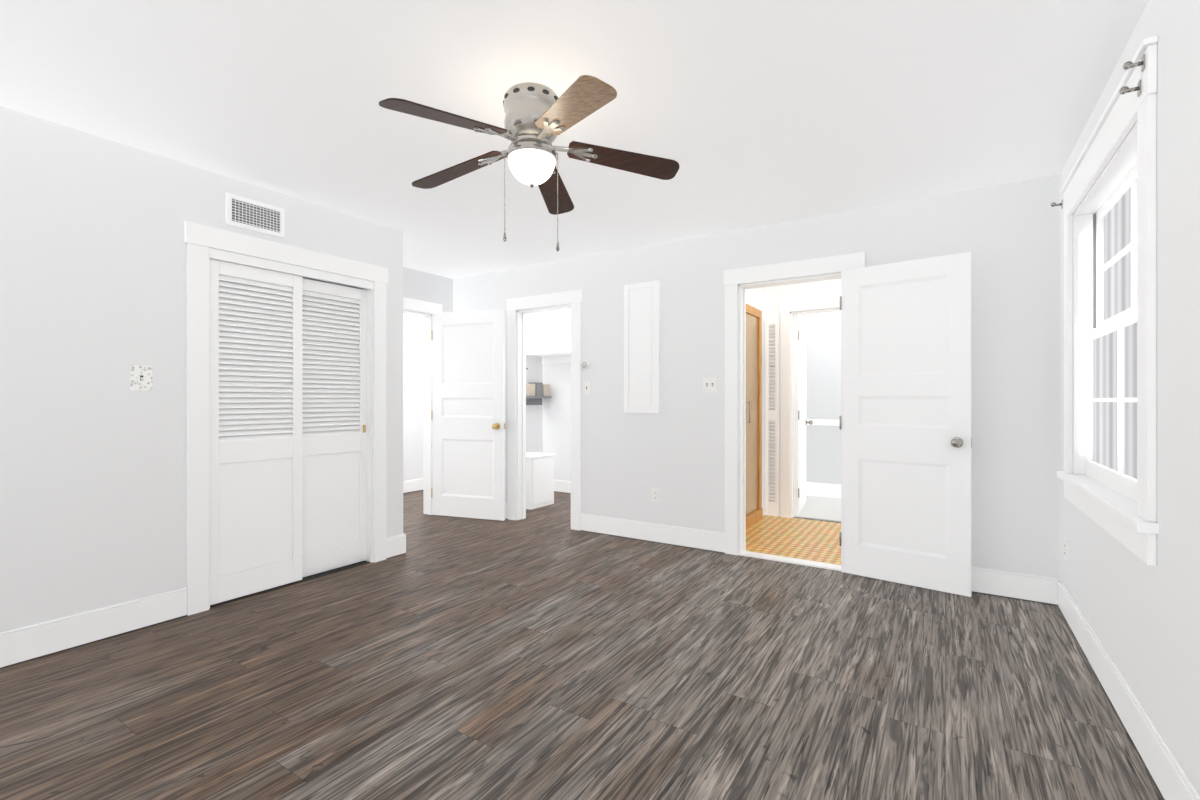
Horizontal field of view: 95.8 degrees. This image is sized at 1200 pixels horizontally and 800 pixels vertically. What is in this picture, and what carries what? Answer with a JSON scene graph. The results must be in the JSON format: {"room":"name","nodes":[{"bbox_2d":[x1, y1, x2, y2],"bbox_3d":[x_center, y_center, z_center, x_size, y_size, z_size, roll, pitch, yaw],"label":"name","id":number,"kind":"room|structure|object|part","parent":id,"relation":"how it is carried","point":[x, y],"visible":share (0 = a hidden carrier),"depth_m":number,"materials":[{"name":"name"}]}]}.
{"room":"empty bedroom","nodes":[
{"label":"empty bedroom","id":0,"kind":"room"},
{"bbox_2d":[0,106,402,632],"bbox_3d":[-2.434,-0.057,2.712,0.100,2.440,3.360,0,0,33],"label":"wall","id":1,"kind":"structure","parent":0,"point":[93,446],"depth_m":2.63,"materials":[{"name":"white paint"}]},
{"bbox_2d":[130,365,151,390],"bbox_3d":[-2.332,-0.112,2.760,0.021,0.128,0.088,0,0,33],"label":"switch plate","id":2,"kind":"object","parent":1,"relation":"attached to","point":[140,377],"visible":1,"depth_m":2.76,"materials":[{"name":"grey plastic"}]},
{"bbox_2d":[226,192,284,237],"bbox_3d":[-2.043,-1.092,3.222,0.012,0.180,0.320,0,0,33],"label":"air vent","id":3,"kind":"object","parent":1,"relation":"in","point":[252,215],"visible":1,"depth_m":3.21,"materials":[{"name":"white metal"}]},
{"bbox_2d":[210,259,301,604],"bbox_3d":[-2.063,0.180,3.257,0.034,1.941,0.532,0,0,33],"label":"closet door","id":4,"kind":"structure","parent":1,"relation":"in","point":[255,440],"depth_m":3.24,"materials":[{"name":"white wood"}]},
{"bbox_2d":[184,221,387,615],"bbox_3d":[-1.937,0.101,3.469,0.124,2.125,1.254,0,0,33],"label":"trim","id":5,"kind":"structure","parent":1,"relation":"attached to","point":[205,244],"depth_m":3.11,"materials":[{"name":"white wood"}]},
{"bbox_2d":[302,278,366,577],"bbox_3d":[-1.829,0.180,3.692,0.037,1.941,0.532,0,0,33],"label":"closet door","id":6,"kind":"structure","parent":1,"relation":"in","point":[334,439],"depth_m":3.70,"materials":[{"name":"white wood"}]},
{"bbox_2d":[386,533,405,554],"bbox_3d":[-1.863,1.087,4.359,0.933,0.150,0.032,0,0,33],"label":"baseboard","id":7,"kind":"structure","parent":1,"relation":"attached to","point":[395,545],"depth_m":4.03,"materials":[{"name":"white wood"}]},
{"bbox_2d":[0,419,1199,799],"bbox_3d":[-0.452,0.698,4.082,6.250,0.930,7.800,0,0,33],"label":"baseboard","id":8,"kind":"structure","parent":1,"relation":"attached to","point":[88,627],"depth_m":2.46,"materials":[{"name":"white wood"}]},
{"bbox_2d":[403,314,422,480],"bbox_3d":[-3.144,-0.057,5.785,0.120,2.440,8.020,0,0,33],"label":"wall","id":9,"kind":"structure","parent":0,"point":[412,397],"depth_m":6.88,"materials":[{"name":"white paint"}]},
{"bbox_2d":[403,267,542,452],"bbox_3d":[-2.455,-0.057,4.410,0.120,2.440,6.200,0,0,33],"label":"wall","id":10,"kind":"structure","parent":0,"point":[425,286],"depth_m":6.74,"materials":[{"name":"white paint"}]},
{"bbox_2d":[403,297,441,514],"bbox_3d":[-1.950,0.090,5.184,0.140,2.145,1.010,0,0,33],"label":"door frame","id":11,"kind":"structure","parent":10,"relation":"attached to","point":[420,306],"depth_m":5.50,"materials":[{"name":"white wood"}]},
{"bbox_2d":[0,0,1148,278],"bbox_3d":[-0.441,-1.327,4.063,6.530,0.100,8.020,0,0,33],"label":"ceiling","id":12,"kind":"structure","parent":0,"point":[744,114],"depth_m":2.28,"materials":[{"name":"white paint"}]},
{"bbox_2d":[379,75,679,250],"bbox_3d":[-0.323,-0.948,2.281,1.206,0.658,1.222,0,0,33],"label":"ceiling fan","id":13,"kind":"object","parent":12,"relation":"hanging from","point":[539,119],"visible":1,"depth_m":2.20,"materials":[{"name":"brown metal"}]},
{"bbox_3d":[-0.286,-0.954,2.279,0.198,0.118,0.198,0,0,33],"label":"lamp shade","id":14,"kind":"part","parent":13,"relation":"part of","materials":[{"name":"white glass"}]},
{"bbox_2d":[0,490,1164,799],"bbox_3d":[-0.441,1.213,4.063,6.530,0.100,8.020,0,0,33],"label":"floor","id":15,"kind":"structure","parent":0,"point":[546,652],"depth_m":2.17,"materials":[{"name":"wood"}]},
{"bbox_2d":[526,452,554,509],"bbox_3d":[-0.770,0.883,6.004,0.370,0.560,0.420,0,0,33],"label":"storage unit","id":16,"kind":"object","parent":15,"relation":"on","point":[539,479],"visible":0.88,"depth_m":5.86,"materials":[{"name":"white wood"}]},
{"bbox_2d":[738,496,840,570],"bbox_3d":[2.427,1.157,5.085,2.750,0.012,3.215,0,0,33],"label":"tile floor","id":17,"kind":"structure","parent":15,"relation":"on","point":[811,543],"depth_m":4.56,"materials":[{"name":"tile"}]},
{"bbox_2d":[543,279,840,516],"bbox_3d":[1.372,-0.057,5.718,4.930,2.440,0.120,0,0,33],"label":"wall","id":18,"kind":"structure","parent":0,"point":[557,405],"depth_m":6.78,"materials":[{"name":"white paint"}]},
{"bbox_2d":[526,350,570,404],"bbox_3d":[0.271,-0.260,6.064,2.700,0.645,0.480,0,0,33],"label":"storage unit","id":19,"kind":"object","parent":18,"relation":"attached to","point":[536,392],"visible":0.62,"depth_m":6.74,"materials":[{"name":"white wood"}]},
{"bbox_2d":[766,316,778,516],"bbox_3d":[1.714,0.161,5.394,0.125,1.980,0.033,0,0,33],"label":"door","id":20,"kind":"structure","parent":18,"relation":"in","point":[772,506],"depth_m":5.38,"materials":[{"name":"white wood"}]},
{"bbox_2d":[795,315,812,514],"bbox_3d":[2.123,0.142,5.804,0.192,2.018,0.786,0,0,33],"label":"door","id":21,"kind":"structure","parent":18,"relation":"in","point":[801,421],"depth_m":5.71,"materials":[{"name":"white wood"}]},
{"bbox_2d":[779,295,840,517],"bbox_3d":[2.236,0.090,5.156,1.000,2.145,0.140,0,0,33],"label":"door frame","id":22,"kind":"structure","parent":18,"relation":"attached to","point":[787,308],"depth_m":5.33,"materials":[{"name":"white wood"}]},
{"bbox_2d":[746,288,761,310],"bbox_3d":[1.215,-0.057,4.923,0.120,2.440,1.390,0,0,33],"label":"wall","id":23,"kind":"structure","parent":0,"point":[754,297],"depth_m":5.25,"materials":[{"name":"white paint"}]},
{"bbox_2d":[746,304,762,527],"bbox_3d":[1.303,0.143,4.897,0.056,2.040,1.060,0,0,33],"label":"door","id":24,"kind":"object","parent":23,"relation":"attached to","point":[754,511],"visible":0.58,"depth_m":5.17,"materials":[{"name":"brown wood"}]},
{"bbox_2d":[453,175,1059,577],"bbox_3d":[0.561,-0.057,4.445,4.930,2.440,0.120,0,0,33],"label":"wall","id":25,"kind":"structure","parent":0,"point":[1007,236],"depth_m":3.81,"materials":[{"name":"white paint"}]},
{"bbox_2d":[431,309,504,520],"bbox_3d":[-1.283,0.142,5.340,0.798,2.018,0.284,0,0,33],"label":"hall door","id":26,"kind":"structure","parent":25,"relation":"in","point":[468,414],"depth_m":5.31,"materials":[{"name":"white painted wood"},{"name":"brass"}]},
{"bbox_2d":[505,503,506,518],"bbox_3d":[-1.232,1.087,5.492,0.778,0.150,0.038,0,0,33],"label":"baseboard","id":27,"kind":"structure","parent":25,"relation":"attached to","point":[505,503],"depth_m":5.30,"materials":[{"name":"white wood"}]},
{"bbox_2d":[507,290,581,530],"bbox_3d":[-0.503,0.090,5.111,0.880,2.145,0.140,0,0,33],"label":"door frame","id":28,"kind":"structure","parent":25,"relation":"attached to","point":[571,299],"depth_m":5.23,"materials":[{"name":"white wood"}]},
{"bbox_2d":[581,360,589,368],"bbox_3d":[-0.133,-0.312,4.798,0.080,0.080,0.030,0,0,33],"label":"thermostat","id":29,"kind":"object","parent":25,"relation":"attached to","point":[585,364],"visible":0.98,"depth_m":4.79,"materials":[{"name":"white plastic"}]},
{"bbox_2d":[583,381,589,393],"bbox_3d":[-0.122,-0.107,4.796,0.072,0.115,0.021,0,0,33],"label":"switch plate","id":30,"kind":"object","parent":25,"relation":"attached to","point":[586,387],"visible":1,"depth_m":4.80,"materials":[{"name":"white plastic"}]},
{"bbox_2d":[624,280,659,412],"bbox_3d":[0.344,-0.432,4.499,0.325,1.080,0.022,0,0,33],"label":"access panel","id":31,"kind":"object","parent":25,"relation":"attached to","point":[641,347],"visible":0.96,"depth_m":4.48,"materials":[{"name":"white"}]},
{"bbox_2d":[580,513,724,552],"bbox_3d":[0.390,1.087,4.473,1.328,0.150,0.013,0,0,33],"label":"baseboard","id":32,"kind":"structure","parent":25,"relation":"attached to","point":[714,541],"depth_m":4.42,"materials":[{"name":"white wood"}]},
{"bbox_2d":[652,488,659,502],"bbox_3d":[0.455,0.778,4.436,0.072,0.115,0.008,0,0,33],"label":"electrical outlet","id":33,"kind":"object","parent":25,"relation":"attached to","point":[655,494],"visible":1,"depth_m":4.43,"materials":[{"name":"white plastic"}]},
{"bbox_2d":[703,377,716,391],"bbox_3d":[0.844,-0.117,4.181,0.115,0.115,0.021,0,0,33],"label":"switch plate","id":34,"kind":"object","parent":25,"relation":"attached to","point":[709,384],"visible":1,"depth_m":4.18,"materials":[{"name":"white plastic"}]},
{"bbox_2d":[723,252,864,554],"bbox_3d":[1.389,0.090,3.920,0.970,2.145,0.164,0,0,33],"label":"door frame","id":35,"kind":"structure","parent":25,"relation":"attached to","point":[792,270],"depth_m":4.07,"materials":[{"name":"white wood"}]},
{"bbox_2d":[839,252,971,596],"bbox_3d":[1.881,0.142,3.386,0.730,2.018,0.192,0,0,33],"label":"door","id":36,"kind":"structure","parent":25,"relation":"in","point":[905,422],"depth_m":3.38,"materials":[{"name":"white painted wood"},{"name":"brushed nickel"}]},
{"bbox_2d":[972,567,1051,603],"bbox_3d":[2.161,1.087,3.344,0.970,0.150,0.013,0,0,33],"label":"baseboard","id":37,"kind":"structure","parent":25,"relation":"attached to","point":[1035,588],"depth_m":3.17,"materials":[{"name":"white wood"}]},
{"bbox_2d":[800,311,840,483],"bbox_3d":[2.119,-0.057,6.891,4.930,2.440,0.100,0,0,33],"label":"wall","id":38,"kind":"structure","parent":0,"point":[824,388],"depth_m":6.48,"materials":[{"name":"white paint"}]},
{"bbox_2d":[1060,0,1199,794],"bbox_3d":[2.245,-0.057,2.352,0.160,2.440,8.020,0,0,33],"label":"wall","id":39,"kind":"structure","parent":0,"point":[1142,617],"depth_m":1.58,"materials":[{"name":"white paint"}]},
{"bbox_2d":[1064,537,1067,561],"bbox_3d":[2.502,0.803,2.912,0.008,0.115,0.072,0,0,33],"label":"electrical outlet","id":40,"kind":"object","parent":39,"relation":"attached to","point":[1065,549],"visible":0.98,"depth_m":2.90,"materials":[{"name":"white plastic"}]},
{"bbox_2d":[1057,35,1158,565],"bbox_3d":[2.140,-0.302,2.232,0.208,1.630,1.445,0,0,33],"label":"window","id":41,"kind":"structure","parent":39,"relation":"in","point":[1135,531],"depth_m":2.24,"materials":[{"name":"white wood"}]},
{"bbox_2d":[1051,54,1144,208],"bbox_3d":[2.071,-1.032,2.314,0.048,0.104,1.434,0,0,33],"label":"brackets","id":42,"kind":"object","parent":41,"relation":"attached to","point":[1126,66],"visible":1,"depth_m":1.73,"materials":[{"name":"silver metal"}]},
{"bbox_3d":[2.162,-0.281,2.219,0.073,1.309,1.164,0,0,33],"label":"window sashes","id":43,"kind":"part","parent":41,"relation":"part of","materials":[{"name":"white wood"}]}
]}

